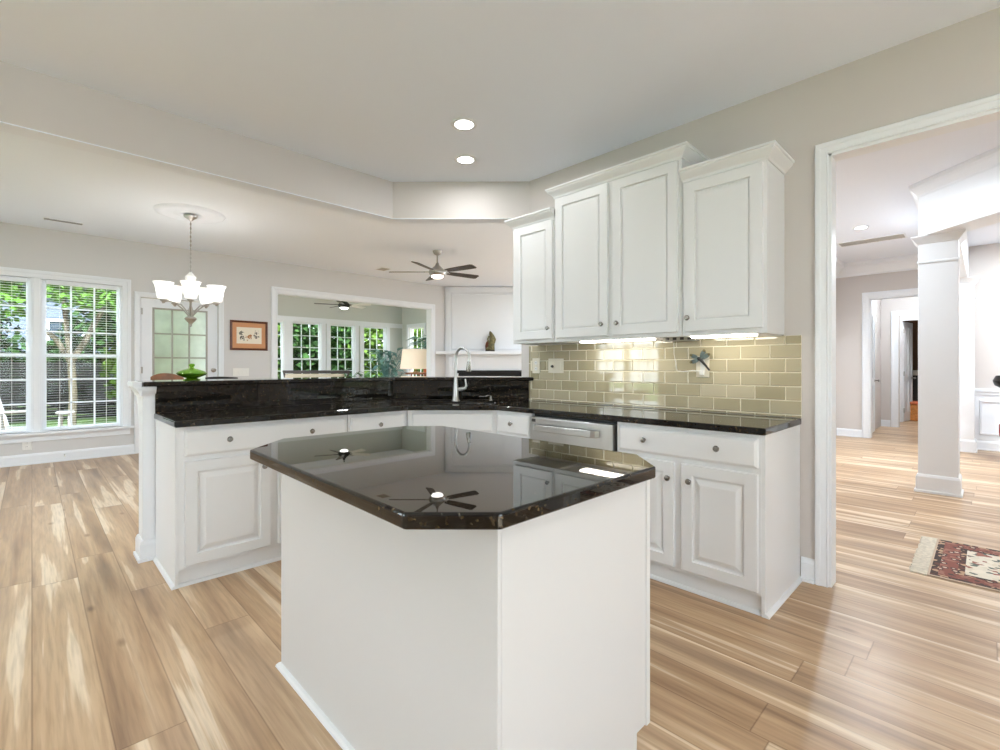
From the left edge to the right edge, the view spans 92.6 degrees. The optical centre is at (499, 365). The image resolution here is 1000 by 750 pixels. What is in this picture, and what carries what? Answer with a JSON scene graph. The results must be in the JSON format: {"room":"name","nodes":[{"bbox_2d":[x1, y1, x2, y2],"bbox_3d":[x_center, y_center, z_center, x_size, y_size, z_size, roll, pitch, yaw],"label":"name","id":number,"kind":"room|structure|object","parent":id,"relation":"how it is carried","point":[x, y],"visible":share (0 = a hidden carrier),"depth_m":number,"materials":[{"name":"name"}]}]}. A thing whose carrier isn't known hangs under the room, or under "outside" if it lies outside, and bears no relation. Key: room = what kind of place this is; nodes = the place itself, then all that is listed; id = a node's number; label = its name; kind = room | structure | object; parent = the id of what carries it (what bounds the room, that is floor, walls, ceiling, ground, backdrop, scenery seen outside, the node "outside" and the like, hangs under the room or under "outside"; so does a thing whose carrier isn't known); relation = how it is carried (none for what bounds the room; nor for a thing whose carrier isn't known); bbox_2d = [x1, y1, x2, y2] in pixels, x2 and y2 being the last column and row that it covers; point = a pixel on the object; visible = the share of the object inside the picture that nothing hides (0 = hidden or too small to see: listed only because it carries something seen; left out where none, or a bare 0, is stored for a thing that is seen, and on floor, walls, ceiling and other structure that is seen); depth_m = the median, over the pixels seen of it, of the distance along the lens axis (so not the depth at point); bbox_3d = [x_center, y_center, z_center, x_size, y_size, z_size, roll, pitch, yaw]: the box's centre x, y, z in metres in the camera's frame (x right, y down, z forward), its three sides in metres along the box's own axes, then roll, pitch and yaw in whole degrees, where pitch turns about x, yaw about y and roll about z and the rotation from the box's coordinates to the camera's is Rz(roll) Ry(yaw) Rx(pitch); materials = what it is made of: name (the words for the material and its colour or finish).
{"room":"kitchen","nodes":[
{"label":"kitchen","id":0,"kind":"room"},
{"bbox_2d":[0,222,444,455],"bbox_3d":[-3.788,-0.256,8.013,12.200,2.948,0.150,0,0,-44],"label":"wall","id":1,"kind":"structure","parent":0,"point":[248,282],"depth_m":7.15,"materials":[{"name":"white paint"}]},
{"bbox_2d":[0,275,30,433],"bbox_3d":[-6.144,-0.135,5.699,0.795,1.915,0.100,0,0,-44],"label":"window","id":2,"kind":"structure","parent":1,"relation":"in","point":[28,284],"depth_m":5.94,"materials":[{"name":"white paint"}]},
{"bbox_2d":[31,278,40,431],"bbox_3d":[-5.823,-0.135,6.004,0.090,1.915,0.172,0,0,-44],"label":"trim","id":3,"kind":"structure","parent":1,"relation":"attached to","point":[35,282],"depth_m":5.94,"materials":[{"name":"white paint"}]},
{"bbox_2d":[0,267,134,443],"bbox_3d":[-5.752,-0.127,5.931,1.960,2.130,0.075,0,0,-44],"label":"window frame","id":4,"kind":"structure","parent":1,"relation":"in","point":[7,271],"depth_m":6.37,"materials":[{"name":"white paint"}]},
{"bbox_2d":[0,276,26,433],"bbox_3d":[-6.098,-0.135,5.649,0.720,1.895,0.045,0,0,-44],"label":"window blind","id":5,"kind":"object","parent":4,"relation":"attached to","point":[4,278],"visible":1,"depth_m":5.81,"materials":[{"name":"white paint"}]},
{"bbox_2d":[46,280,118,430],"bbox_3d":[-5.462,-0.135,6.271,0.720,1.895,0.045,0,0,-44],"label":"window blind","id":6,"kind":"object","parent":4,"relation":"attached to","point":[50,282],"visible":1,"depth_m":6.27,"materials":[{"name":"white paint"}]},
{"bbox_2d":[0,444,134,467],"bbox_3d":[-6.505,1.152,5.228,4.020,0.132,0.026,0,0,-44],"label":"baseboard","id":7,"kind":"structure","parent":1,"relation":"attached to","point":[56,456],"depth_m":6.13,"materials":[{"name":"white paint"}]},
{"bbox_2d":[41,279,121,431],"bbox_3d":[-5.511,-0.135,6.318,0.795,1.915,0.100,0,0,-44],"label":"window","id":8,"kind":"structure","parent":1,"relation":"in","point":[44,355],"depth_m":6.25,"materials":[{"name":"white paint"}]},
{"bbox_2d":[141,298,216,380],"bbox_3d":[-4.701,0.126,7.034,0.964,2.165,0.121,0,0,-44],"label":"door","id":9,"kind":"structure","parent":1,"relation":"in","point":[169,344],"depth_m":7.02,"materials":[{"name":"white paint"}]},
{"bbox_2d":[134,291,223,453],"bbox_3d":[-4.678,0.090,7.021,1.110,2.255,0.022,0,0,-44],"label":"door frame","id":10,"kind":"structure","parent":1,"relation":"in","point":[137,295],"depth_m":6.66,"materials":[{"name":"white paint"}]},
{"bbox_2d":[233,368,248,375],"bbox_3d":[-4.110,0.096,7.584,0.218,0.113,0.011,0,0,-44],"label":"switch plate","id":11,"kind":"object","parent":1,"relation":"attached to","point":[236,371],"visible":1,"depth_m":7.58,"materials":[{"name":"white plastic"}]},
{"bbox_2d":[230,320,267,350],"bbox_3d":[-4.019,-0.487,7.663,0.555,0.470,0.026,0,0,-44],"label":"framed print","id":12,"kind":"object","parent":1,"relation":"attached to","point":[244,335],"visible":1,"depth_m":7.66,"materials":[{"name":"brown wood"}]},
{"bbox_2d":[271,286,434,377],"bbox_3d":[-2.646,-0.003,9.130,3.159,2.442,0.156,0,0,-44],"label":"door frame","id":13,"kind":"structure","parent":1,"relation":"attached to","point":[428,310],"depth_m":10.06,"materials":[{"name":"white paint"}]},
{"bbox_2d":[0,131,512,286],"bbox_3d":[-1.916,-1.830,6.101,12.200,0.200,5.600,0,0,-44],"label":"ceiling","id":14,"kind":"structure","parent":0,"point":[114,198],"depth_m":5.84,"materials":[{"name":"white paint"}]},
{"bbox_2d":[153,203,225,223],"bbox_3d":[-3.504,-1.715,5.415,0.690,0.030,0.690,0,0,-44],"label":"ceiling medallion","id":15,"kind":"object","parent":14,"relation":"attached to","point":[175,211],"visible":0.87,"depth_m":5.34,"materials":[{"name":"white paint"}]},
{"bbox_2d":[152,214,225,326],"bbox_3d":[-3.509,-1.070,5.397,0.688,1.260,0.695,0,0,-44],"label":"chandelier","id":16,"kind":"object","parent":15,"relation":"hanging from","point":[165,290],"visible":1,"depth_m":5.40,"materials":[{"name":"white glass"}]},
{"bbox_2d":[411,250,478,280],"bbox_3d":[-0.899,-1.522,7.162,1.331,0.415,1.399,0,0,36],"label":"ceiling fan","id":17,"kind":"object","parent":14,"relation":"hanging from","point":[437,272],"visible":1,"depth_m":7.12,"materials":[{"name":"grey metal"}]},
{"bbox_2d":[0,61,528,217],"bbox_3d":[-2.466,-1.529,2.752,6.304,0.442,0.876,0,0,-36],"label":"ceiling beam","id":18,"kind":"structure","parent":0,"point":[30,99],"depth_m":3.29,"materials":[{"name":"grey paint"}]},
{"bbox_2d":[0,121,511,223],"bbox_3d":[-2.466,-1.305,2.752,6.304,0.006,0.876,0,0,-36],"label":"trim","id":19,"kind":"structure","parent":18,"relation":"attached to","point":[4,127],"depth_m":3.30,"materials":[{"name":"white paint"}]},
{"bbox_2d":[168,400,407,425],"bbox_3d":[-1.137,0.674,3.931,2.879,1.088,0.699,0,0,-27],"label":"wall","id":20,"kind":"structure","parent":0,"point":[380,400],"depth_m":4.24,"materials":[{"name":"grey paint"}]},
{"bbox_2d":[127,381,156,563],"bbox_3d":[-2.285,0.658,3.049,0.119,1.119,0.246,0,0,-44],"label":"trim","id":21,"kind":"structure","parent":20,"relation":"attached to","point":[145,541],"depth_m":3.00,"materials":[{"name":"white paint"}]},
{"bbox_2d":[138,376,533,386],"bbox_3d":[-1.198,0.113,3.993,2.911,0.030,1.005,0,0,-26],"label":"countertop","id":22,"kind":"structure","parent":20,"relation":"on","point":[146,383],"depth_m":3.75,"materials":[{"name":"black stone"}]},
{"bbox_2d":[176,364,206,379],"bbox_3d":[-2.157,0.041,3.346,0.188,0.115,0.188,0,0,-44],"label":"dish","id":23,"kind":"object","parent":22,"relation":"on","point":[191,373],"visible":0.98,"depth_m":3.30,"materials":[{"name":"green glass"}]},
{"bbox_2d":[278,295,401,377],"bbox_3d":[-4.485,-0.256,11.809,5.015,2.948,0.150,0,0,-44],"label":"wall","id":24,"kind":"structure","parent":0,"point":[287,305],"depth_m":12.23,"materials":[{"name":"grey paint"}]},
{"bbox_2d":[278,321,282,377],"bbox_3d":[-5.323,-0.167,10.981,0.640,1.770,0.100,0,0,-44],"label":"window","id":25,"kind":"structure","parent":24,"relation":"in","point":[280,322],"depth_m":11.17,"materials":[{"name":"white paint"}]},
{"bbox_2d":[293,322,320,373],"bbox_3d":[-4.701,-0.167,11.590,0.700,1.770,0.100,0,0,-44],"label":"window","id":26,"kind":"structure","parent":24,"relation":"in","point":[301,323],"depth_m":11.68,"materials":[{"name":"white paint"}]},
{"bbox_2d":[278,315,401,376],"bbox_3d":[-4.412,-0.177,11.734,4.715,1.990,0.060,0,0,-44],"label":"sunroom windows","id":27,"kind":"structure","parent":24,"relation":"in","point":[288,320],"depth_m":11.87,"materials":[{"name":"white paint"}]},
{"bbox_2d":[331,324,354,375],"bbox_3d":[-4.051,-0.167,12.226,0.660,1.770,0.100,0,0,-44],"label":"window","id":28,"kind":"structure","parent":24,"relation":"in","point":[352,337],"depth_m":12.40,"materials":[{"name":"white paint"}]},
{"bbox_2d":[364,326,385,375],"bbox_3d":[-3.394,-0.167,12.870,0.680,1.770,0.100,0,0,-44],"label":"window","id":29,"kind":"structure","parent":24,"relation":"in","point":[376,328],"depth_m":12.96,"materials":[{"name":"white paint"}]},
{"bbox_2d":[402,307,425,375],"bbox_3d":[-1.628,-0.256,12.367,0.150,2.948,3.050,0,0,-44],"label":"wall","id":30,"kind":"structure","parent":0,"point":[409,315],"depth_m":13.17,"materials":[{"name":"grey paint"}]},
{"bbox_2d":[407,323,425,375],"bbox_3d":[-1.951,-0.217,12.576,0.020,1.850,1.780,0,0,-44],"label":"trim","id":31,"kind":"structure","parent":30,"relation":"attached to","point":[417,324],"depth_m":12.92,"materials":[{"name":"white paint"}]},
{"bbox_2d":[0,420,999,749],"bbox_3d":[1.277,1.278,7.129,18.200,0.120,15.000,0,0,-44],"label":"floor","id":32,"kind":"structure","parent":0,"point":[98,651],"depth_m":2.11,"materials":[{"name":"brown wood"}]},
{"bbox_2d":[150,373,183,379],"bbox_3d":[-3.899,0.651,5.826,0.470,1.137,0.543,0,0,0],"label":"dining chair","id":33,"kind":"object","parent":32,"relation":"on","point":[162,376],"visible":0.17,"depth_m":5.56,"materials":[{"name":"brown wood"}]},
{"bbox_2d":[153,415,346,589],"bbox_3d":[-1.606,0.776,3.140,1.016,0.884,0.636,0,0,-44],"label":"base cabinet","id":34,"kind":"object","parent":32,"relation":"on","point":[218,508],"visible":0.55,"depth_m":2.78,"materials":[{"name":"white paint"}]},
{"bbox_2d":[154,400,800,435],"bbox_3d":[-0.232,0.316,2.864,2.580,0.036,2.933,0,0,-44],"label":"countertop","id":35,"kind":"structure","parent":34,"relation":"on","point":[722,422],"depth_m":3.06,"materials":[{"name":"black stone"}]},
{"bbox_2d":[155,381,528,412],"bbox_3d":[-1.088,0.213,3.864,2.712,0.169,0.563,0,0,-26],"label":"granite riser","id":36,"kind":"object","parent":35,"relation":"on","point":[197,397],"visible":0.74,"depth_m":3.77,"materials":[{"name":"black stone"}]},
{"bbox_2d":[452,347,470,400],"bbox_3d":[-0.320,0.068,4.022,0.201,0.460,0.069,0,0,33],"label":"faucet","id":37,"kind":"object","parent":35,"relation":"on","point":[456,389],"visible":1,"depth_m":4.04,"materials":[{"name":"silver metal"}]},
{"bbox_2d":[283,370,349,377],"bbox_3d":[-3.904,0.655,9.883,1.442,1.126,0.604,0,0,0],"label":"bench","id":38,"kind":"object","parent":32,"relation":"on","point":[284,371],"visible":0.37,"depth_m":10.13,"materials":[{"name":"brown wood"}]},
{"bbox_2d":[285,374,343,377],"bbox_3d":[-3.904,0.441,10.084,1.220,0.555,0.140,0,0,0],"label":"cushion","id":39,"kind":"object","parent":38,"relation":"on","point":[286,375],"depth_m":10.01,"materials":[{"name":"beige fabric"}]},
{"bbox_2d":[347,410,406,431],"bbox_3d":[-1.068,0.776,3.666,0.480,0.884,0.636,0,0,-44],"label":"base cabinet","id":40,"kind":"object","parent":32,"relation":"on","point":[367,421],"visible":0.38,"depth_m":3.44,"materials":[{"name":"white paint"}]},
{"bbox_2d":[366,348,405,375],"bbox_3d":[-2.713,0.393,11.491,1.178,1.650,1.395,0,0,-25],"label":"potted plant","id":41,"kind":"object","parent":32,"relation":"on","point":[385,370],"visible":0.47,"depth_m":11.37,"materials":[{"name":"green plant"}]},
{"bbox_2d":[405,372,425,375],"bbox_3d":[-1.845,0.683,10.860,0.600,1.071,0.600,0,0,-44],"label":"side table","id":42,"kind":"object","parent":32,"relation":"on","point":[411,373],"visible":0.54,"depth_m":10.63,"materials":[{"name":"brown wood"}]},
{"bbox_2d":[400,349,425,372],"bbox_3d":[-1.889,-0.112,10.747,0.704,0.520,0.704,0,0,-44],"label":"table lamp","id":43,"kind":"object","parent":42,"relation":"on","point":[415,359],"visible":0.88,"depth_m":10.46,"materials":[{"name":"beige fabric"}]},
{"bbox_2d":[408,410,496,433],"bbox_3d":[-0.365,0.776,3.870,0.680,0.884,0.551,0,0,0],"label":"base cabinet","id":44,"kind":"object","parent":32,"relation":"on","point":[476,420],"visible":0.06,"depth_m":3.63,"materials":[{"name":"white paint"}]},
{"bbox_2d":[275,473,649,749],"bbox_3d":[-0.197,0.776,1.731,0.731,0.884,1.294,0,0,-44],"label":"kitchen island","id":45,"kind":"object","parent":32,"relation":"on","point":[533,634],"visible":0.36,"depth_m":1.29,"materials":[{"name":"white paint"}]},
{"bbox_2d":[250,426,655,529],"bbox_3d":[-0.237,0.316,1.673,0.927,0.036,1.342,0,0,-44],"label":"island countertop","id":46,"kind":"structure","parent":45,"relation":"on","point":[406,477],"depth_m":1.35,"materials":[{"name":"black stone"}]},
{"bbox_2d":[436,287,521,376],"bbox_3d":[-0.215,-0.251,10.273,2.290,2.938,0.320,0,0,1],"label":"fireplace","id":47,"kind":"object","parent":32,"relation":"on","point":[471,312],"visible":0.35,"depth_m":10.40,"materials":[{"name":"white paint"}]},
{"bbox_2d":[436,351,521,353],"bbox_3d":[-0.215,-0.282,10.273,2.290,0.060,0.320,0,0,1],"label":"mantel shelf","id":48,"kind":"object","parent":47,"relation":"attached to","point":[437,352],"depth_m":10.11,"materials":[{"name":"white paint"}]},
{"bbox_2d":[485,331,495,350],"bbox_3d":[-0.204,-0.534,10.341,0.238,0.444,0.154,0,0,1],"label":"figurine","id":49,"kind":"object","parent":47,"relation":"on","point":[490,344],"visible":0.92,"depth_m":10.29,"materials":[{"name":"brown stone"}]},
{"bbox_2d":[497,410,534,438],"bbox_3d":[0.295,0.776,3.707,0.651,0.884,0.355,0,0,-44],"label":"base cabinet","id":50,"kind":"object","parent":32,"relation":"on","point":[517,424],"visible":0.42,"depth_m":3.49,"materials":[{"name":"white paint"}]},
{"bbox_2d":[530,414,616,450],"bbox_3d":[0.648,0.778,3.317,0.652,0.880,0.690,0,0,-44],"label":"dishwasher","id":51,"kind":"object","parent":32,"relation":"on","point":[599,434],"visible":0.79,"depth_m":3.08,"materials":[{"name":"silver metal"}]},
{"bbox_2d":[617,422,801,618],"bbox_3d":[1.200,0.776,2.788,0.658,0.884,0.835,0,0,-44],"label":"base cabinet","id":52,"kind":"object","parent":32,"relation":"on","point":[725,506],"visible":0.86,"depth_m":2.50,"materials":[{"name":"white paint"}]},
{"bbox_2d":[910,401,917,420],"bbox_3d":[9.404,1.008,10.721,0.480,0.420,0.480,0,0,-44],"label":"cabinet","id":53,"kind":"object","parent":32,"relation":"on","point":[914,404],"visible":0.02,"depth_m":10.62,"materials":[{"name":"wood"}]},
{"bbox_2d":[913,370,917,400],"bbox_3d":[9.739,0.648,11.007,0.360,1.100,0.860,0,0,-44],"label":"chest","id":54,"kind":"object","parent":32,"relation":"on","point":[915,372],"visible":0.02,"depth_m":11.00,"materials":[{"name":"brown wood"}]},
{"bbox_2d":[911,229,966,497],"bbox_3d":[4.267,-0.017,4.647,0.385,2.470,0.385,0,0,-44],"label":"square column","id":55,"kind":"structure","parent":32,"relation":"on","point":[939,261],"depth_m":4.55,"materials":[{"name":"white paint"}]},
{"bbox_2d":[909,536,999,591],"bbox_3d":[3.442,1.213,2.380,0.822,0.011,2.084,0,0,-44],"label":"runner rug","id":56,"kind":"object","parent":32,"relation":"on","point":[976,566],"visible":1,"depth_m":2.93,"materials":[{"name":"multicoloured fabric"}]},
{"bbox_2d":[960,276,979,452],"bbox_3d":[6.670,-0.017,6.910,0.370,2.470,0.370,0,0,-44],"label":"square column","id":57,"kind":"structure","parent":32,"relation":"on","point":[967,284],"depth_m":6.77,"materials":[{"name":"white paint"}]},
{"bbox_2d":[0,0,999,181],"bbox_3d":[-0.332,-1.780,0.368,6.440,0.300,6.590,0,0,-44],"label":"ceiling","id":58,"kind":"structure","parent":0,"point":[376,88],"depth_m":2.55,"materials":[{"name":"white paint"}]},
{"bbox_2d":[451,117,476,130],"bbox_3d":[-0.242,-1.627,3.220,0.180,0.006,0.180,0,0,-44],"label":"recessed light","id":59,"kind":"object","parent":58,"relation":"in","point":[461,123],"visible":1,"depth_m":3.21,"materials":[{"name":"white paint"}]},
{"bbox_2d":[454,154,476,164],"bbox_3d":[-0.272,-1.627,3.772,0.180,0.006,0.180,0,0,-44],"label":"recessed light","id":60,"kind":"object","parent":58,"relation":"in","point":[464,159],"visible":1,"depth_m":3.76,"materials":[{"name":"white paint"}]},
{"bbox_2d":[522,7,999,575],"bbox_3d":[2.405,-0.256,2.096,0.110,2.948,6.230,0,0,-44],"label":"wall","id":61,"kind":"structure","parent":0,"point":[958,63],"depth_m":2.77,"materials":[{"name":"grey paint"}]},
{"bbox_2d":[504,207,577,344],"bbox_3d":[0.335,-0.687,3.888,0.362,1.014,0.487,0,0,-44],"label":"upper cabinet","id":62,"kind":"object","parent":61,"relation":"attached to","point":[534,232],"visible":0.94,"depth_m":3.75,"materials":[{"name":"white paint"}]},
{"bbox_2d":[548,358,563,372],"bbox_3d":[0.460,-0.002,3.985,0.025,0.120,0.160,0,0,-44],"label":"switch plate","id":63,"kind":"object","parent":61,"relation":"attached to","point":[554,365],"visible":1,"depth_m":3.98,"materials":[{"name":"beige plastic"}]},
{"bbox_2d":[545,141,709,343],"bbox_3d":[0.854,-0.750,3.357,0.362,1.174,1.095,0,0,-44],"label":"upper cabinet","id":64,"kind":"object","parent":61,"relation":"attached to","point":[618,228],"depth_m":3.19,"materials":[{"name":"white paint"}]},
{"bbox_2d":[580,338,655,342],"bbox_3d":[0.819,-0.185,3.380,0.100,0.026,0.585,0,0,-44],"label":"strip light","id":65,"kind":"object","parent":64,"relation":"attached to","point":[641,339],"visible":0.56,"depth_m":3.34,"materials":[{"name":"white plastic"}]},
{"bbox_2d":[696,356,708,376],"bbox_3d":[1.321,0.003,3.116,0.012,0.140,0.085,0,0,-44],"label":"outlet plate","id":66,"kind":"object","parent":61,"relation":"attached to","point":[706,360],"visible":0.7,"depth_m":3.11,"materials":[{"name":"beige plastic"}]},
{"bbox_2d":[690,349,709,374],"bbox_3d":[1.304,-0.025,3.105,0.044,0.167,0.134,0,0,-44],"label":"night light","id":67,"kind":"object","parent":66,"relation":"attached to","point":[703,355],"visible":1,"depth_m":3.09,"materials":[{"name":"white plastic"}]},
{"bbox_2d":[678,140,794,336],"bbox_3d":[1.385,-0.682,2.814,0.362,1.004,0.523,0,0,-44],"label":"upper cabinet","id":68,"kind":"object","parent":61,"relation":"attached to","point":[733,203],"visible":0.97,"depth_m":2.70,"materials":[{"name":"white paint"}]},
{"bbox_2d":[691,333,759,338],"bbox_3d":[1.333,-0.185,2.855,0.100,0.026,0.375,0,0,-44],"label":"strip light","id":69,"kind":"object","parent":68,"relation":"attached to","point":[752,334],"visible":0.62,"depth_m":2.81,"materials":[{"name":"white plastic"}]},
{"bbox_2d":[800,556,814,583],"bbox_3d":[1.736,1.152,2.697,0.026,0.132,0.066,0,0,-44],"label":"baseboard","id":70,"kind":"structure","parent":61,"relation":"attached to","point":[807,564],"depth_m":2.69,"materials":[{"name":"white paint"}]},
{"bbox_2d":[815,93,999,587],"bbox_3d":[2.414,-0.006,2.094,0.144,2.449,1.739,0,0,-44],"label":"doorway","id":71,"kind":"structure","parent":61,"relation":"in","point":[987,109],"depth_m":2.64,"materials":[{"name":"white paint"}]},
{"bbox_2d":[908,146,999,208],"bbox_3d":[4.707,-1.698,4.437,1.495,0.126,6.859,0,0,23],"label":"crown molding","id":72,"kind":"structure","parent":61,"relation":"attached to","point":[989,159],"depth_m":4.21,"materials":[{"name":"white paint"}]},
{"bbox_2d":[872,299,880,428],"bbox_3d":[7.357,-0.256,9.388,3.150,2.948,0.080,0,0,-44],"label":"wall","id":73,"kind":"structure","parent":0,"point":[876,304],"depth_m":9.39,"materials":[{"name":"white paint"}]},
{"bbox_2d":[872,309,879,432],"bbox_3d":[6.729,0.088,8.664,0.182,2.240,0.759,0,0,44],"label":"door","id":74,"kind":"structure","parent":73,"relation":"in","point":[873,311],"depth_m":8.75,"materials":[{"name":"white paint"}]},
{"bbox_2d":[836,254,917,277],"bbox_3d":[4.038,-1.655,5.410,6.860,0.230,1.680,0,0,-44],"label":"crown molding","id":75,"kind":"structure","parent":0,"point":[907,262],"depth_m":7.91,"materials":[{"name":"white paint"}]},
{"bbox_2d":[836,270,917,433],"bbox_3d":[6.535,-0.306,7.869,0.150,3.048,1.700,0,0,-44],"label":"wall","id":76,"kind":"structure","parent":0,"point":[849,290],"depth_m":8.23,"materials":[{"name":"grey paint"}]},
{"bbox_2d":[836,428,861,437],"bbox_3d":[6.032,1.152,8.258,0.026,0.132,0.360,0,0,-44],"label":"baseboard","id":77,"kind":"structure","parent":76,"relation":"attached to","point":[840,431],"depth_m":8.25,"materials":[{"name":"white paint"}]},
{"bbox_2d":[862,288,917,437],"bbox_3d":[6.598,-0.012,7.791,0.190,2.460,1.100,0,0,-44],"label":"trim","id":78,"kind":"structure","parent":76,"relation":"attached to","point":[867,297],"depth_m":8.07,"materials":[{"name":"white paint"}]},
{"bbox_2d":[881,296,917,426],"bbox_3d":[8.184,-0.256,9.309,0.120,2.948,1.250,0,0,-44],"label":"wall","id":79,"kind":"structure","parent":0,"point":[907,303],"depth_m":9.62,"materials":[{"name":"grey paint"}]},
{"bbox_2d":[891,310,917,426],"bbox_3d":[8.226,0.063,9.259,0.170,2.310,1.000,0,0,-44],"label":"trim","id":80,"kind":"structure","parent":79,"relation":"attached to","point":[895,315],"depth_m":9.52,"materials":[{"name":"white paint"}]},
{"bbox_2d":[900,314,917,421],"bbox_3d":[9.051,-0.256,10.123,0.100,2.948,1.400,0,0,-44],"label":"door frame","id":81,"kind":"structure","parent":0,"point":[902,317],"depth_m":10.39,"materials":[{"name":"white paint"}]},
{"bbox_2d":[903,322,915,420],"bbox_3d":[9.027,0.123,10.598,0.629,2.170,0.182,0,0,-35],"label":"door","id":82,"kind":"structure","parent":81,"relation":"in","point":[908,377],"depth_m":10.55,"materials":[{"name":"white paint"}]},
{"bbox_2d":[903,320,917,369],"bbox_3d":[9.482,-0.256,10.755,1.400,2.948,1.700,0,0,-44],"label":"wall","id":83,"kind":"structure","parent":0,"point":[915,322],"depth_m":11.28,"materials":[{"name":"brown"}]},
{"bbox_2d":[836,120,999,262],"bbox_3d":[6.691,-1.895,6.202,11.760,0.270,6.100,0,0,-44],"label":"ceiling","id":84,"kind":"structure","parent":0,"point":[872,190],"depth_m":4.74,"materials":[{"name":"white paint"}]},
{"bbox_2d":[836,233,907,247],"bbox_3d":[5.197,-1.756,6.699,0.300,0.008,0.760,0,0,-44],"label":"ceiling vent","id":85,"kind":"object","parent":84,"relation":"in","point":[902,235],"visible":0.98,"depth_m":6.70,"materials":[{"name":"white metal"}]},
{"bbox_2d":[918,165,999,277],"bbox_3d":[4.859,-1.541,4.371,1.671,0.578,6.801,0,0,23],"label":"beam","id":86,"kind":"structure","parent":0,"point":[973,202],"depth_m":4.26,"materials":[{"name":"white paint"}]},
{"bbox_2d":[969,243,999,388],"bbox_3d":[8.204,-0.356,5.865,0.170,3.148,3.500,0,0,-44],"label":"wall","id":87,"kind":"structure","parent":0,"point":[984,260],"depth_m":6.92,"materials":[{"name":"grey paint"}]},
{"bbox_2d":[975,388,999,441],"bbox_3d":[8.022,0.721,5.897,0.045,0.795,3.200,0,0,-44],"label":"wainscoting","id":88,"kind":"structure","parent":87,"relation":"attached to","point":[987,400],"depth_m":6.90,"materials":[{"name":"white paint"}]},
{"bbox_2d":[976,440,999,451],"bbox_3d":[8.016,1.152,5.891,0.026,0.132,3.200,0,0,-44],"label":"baseboard","id":89,"kind":"structure","parent":87,"relation":"attached to","point":[980,445],"depth_m":6.89,"materials":[{"name":"white paint"}]},
{"bbox_3d":[-3.383,-1.830,10.683,5.015,0.200,3.300,0,0,-44],"label":"ceiling","id":90,"kind":"structure","parent":0,"visible":0},
{"bbox_2d":[314,301,370,309],"bbox_3d":[-3.416,-1.492,10.600,1.150,0.475,1.209,0,0,10],"label":"ceiling fan","id":91,"kind":"object","parent":90,"relation":"hanging from","point":[343,305],"visible":0.73,"depth_m":10.53,"materials":[{"name":"black metal"}]},
{"bbox_3d":[-8.447,1.428,6.053,8.400,0.180,3.530,0,0,-44],"label":"patio","id":92,"kind":"object","parent":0,"visible":0},
{"bbox_2d":[0,398,25,429],"bbox_3d":[-7.445,0.852,7.113,0.763,1.002,0.604,0,0,0],"label":"patio chair","id":93,"kind":"object","parent":92,"relation":"on","point":[3,413],"visible":0.44,"depth_m":7.36,"materials":[{"name":"white metal"}]},
{"label":"outside","id":94,"kind":"structure","parent":0,"visible":0},
{"bbox_2d":[7,405,116,426],"bbox_3d":[-21.528,1.543,29.130,70.000,0.350,48.250,0,0,-44],"label":"ground","id":95,"kind":"structure","parent":94,"point":[52,423],"depth_m":12.00,"materials":[{"name":"green plant"}]},
{"bbox_2d":[0,307,25,410],"bbox_3d":[-13.345,-0.282,11.467,3.287,3.305,3.158,0,0,-44],"label":"tree","id":96,"kind":"object","parent":95,"relation":"on","point":[3,343],"visible":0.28,"depth_m":12.05,"materials":[{"name":"green plant"}]},
{"bbox_2d":[0,281,110,403],"bbox_3d":[-19.605,-2.232,18.591,14.000,7.200,7.200,0,0,-44],"label":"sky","id":97,"kind":"structure","parent":95,"relation":"on","point":[57,314],"depth_m":17.45,"materials":[{"name":"white"}]},
{"bbox_2d":[0,280,115,425],"bbox_3d":[-8.660,-0.773,9.378,3.978,4.288,2.708,0,0,-44],"label":"tree","id":98,"kind":"object","parent":95,"relation":"on","point":[84,340],"visible":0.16,"depth_m":9.26,"materials":[{"name":"green plant"}]},
{"bbox_2d":[0,361,116,421],"bbox_3d":[-11.549,0.618,11.079,10.100,1.500,0.112,0,0,-44],"label":"fence","id":99,"kind":"object","parent":95,"relation":"on","point":[59,365],"visible":0.23,"depth_m":11.74,"materials":[{"name":"wood"}]},
{"bbox_2d":[12,336,114,411],"bbox_3d":[-12.760,0.240,14.077,2.437,2.293,2.418,0,0,32],"label":"tree","id":100,"kind":"object","parent":95,"relation":"on","point":[52,348],"visible":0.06,"depth_m":13.47,"materials":[{"name":"green plant"}]},
{"bbox_2d":[56,289,116,402],"bbox_3d":[-10.743,-0.703,13.905,3.252,4.147,2.839,0,0,-44],"label":"tree","id":101,"kind":"object","parent":95,"relation":"on","point":[83,326],"visible":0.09,"depth_m":12.95,"materials":[{"name":"green plant"}]},
{"bbox_2d":[98,337,116,399],"bbox_3d":[-8.451,0.125,12.101,2.642,2.561,2.428,0,0,-31],"label":"tree","id":102,"kind":"object","parent":95,"relation":"on","point":[111,362],"visible":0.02,"depth_m":11.26,"materials":[{"name":"green plant"}]},
{"bbox_2d":[278,324,369,377],"bbox_3d":[-5.852,-0.321,15.528,3.085,3.416,2.953,0,0,-36],"label":"tree","id":103,"kind":"object","parent":95,"relation":"on","point":[296,327],"visible":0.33,"depth_m":14.84,"materials":[{"name":"green plant"}]},
{"bbox_2d":[331,327,382,376],"bbox_3d":[-4.889,-0.511,17.056,3.206,3.764,3.190,0,0,37],"label":"tree","id":104,"kind":"object","parent":95,"relation":"on","point":[373,330],"visible":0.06,"depth_m":16.27,"materials":[{"name":"green plant"}]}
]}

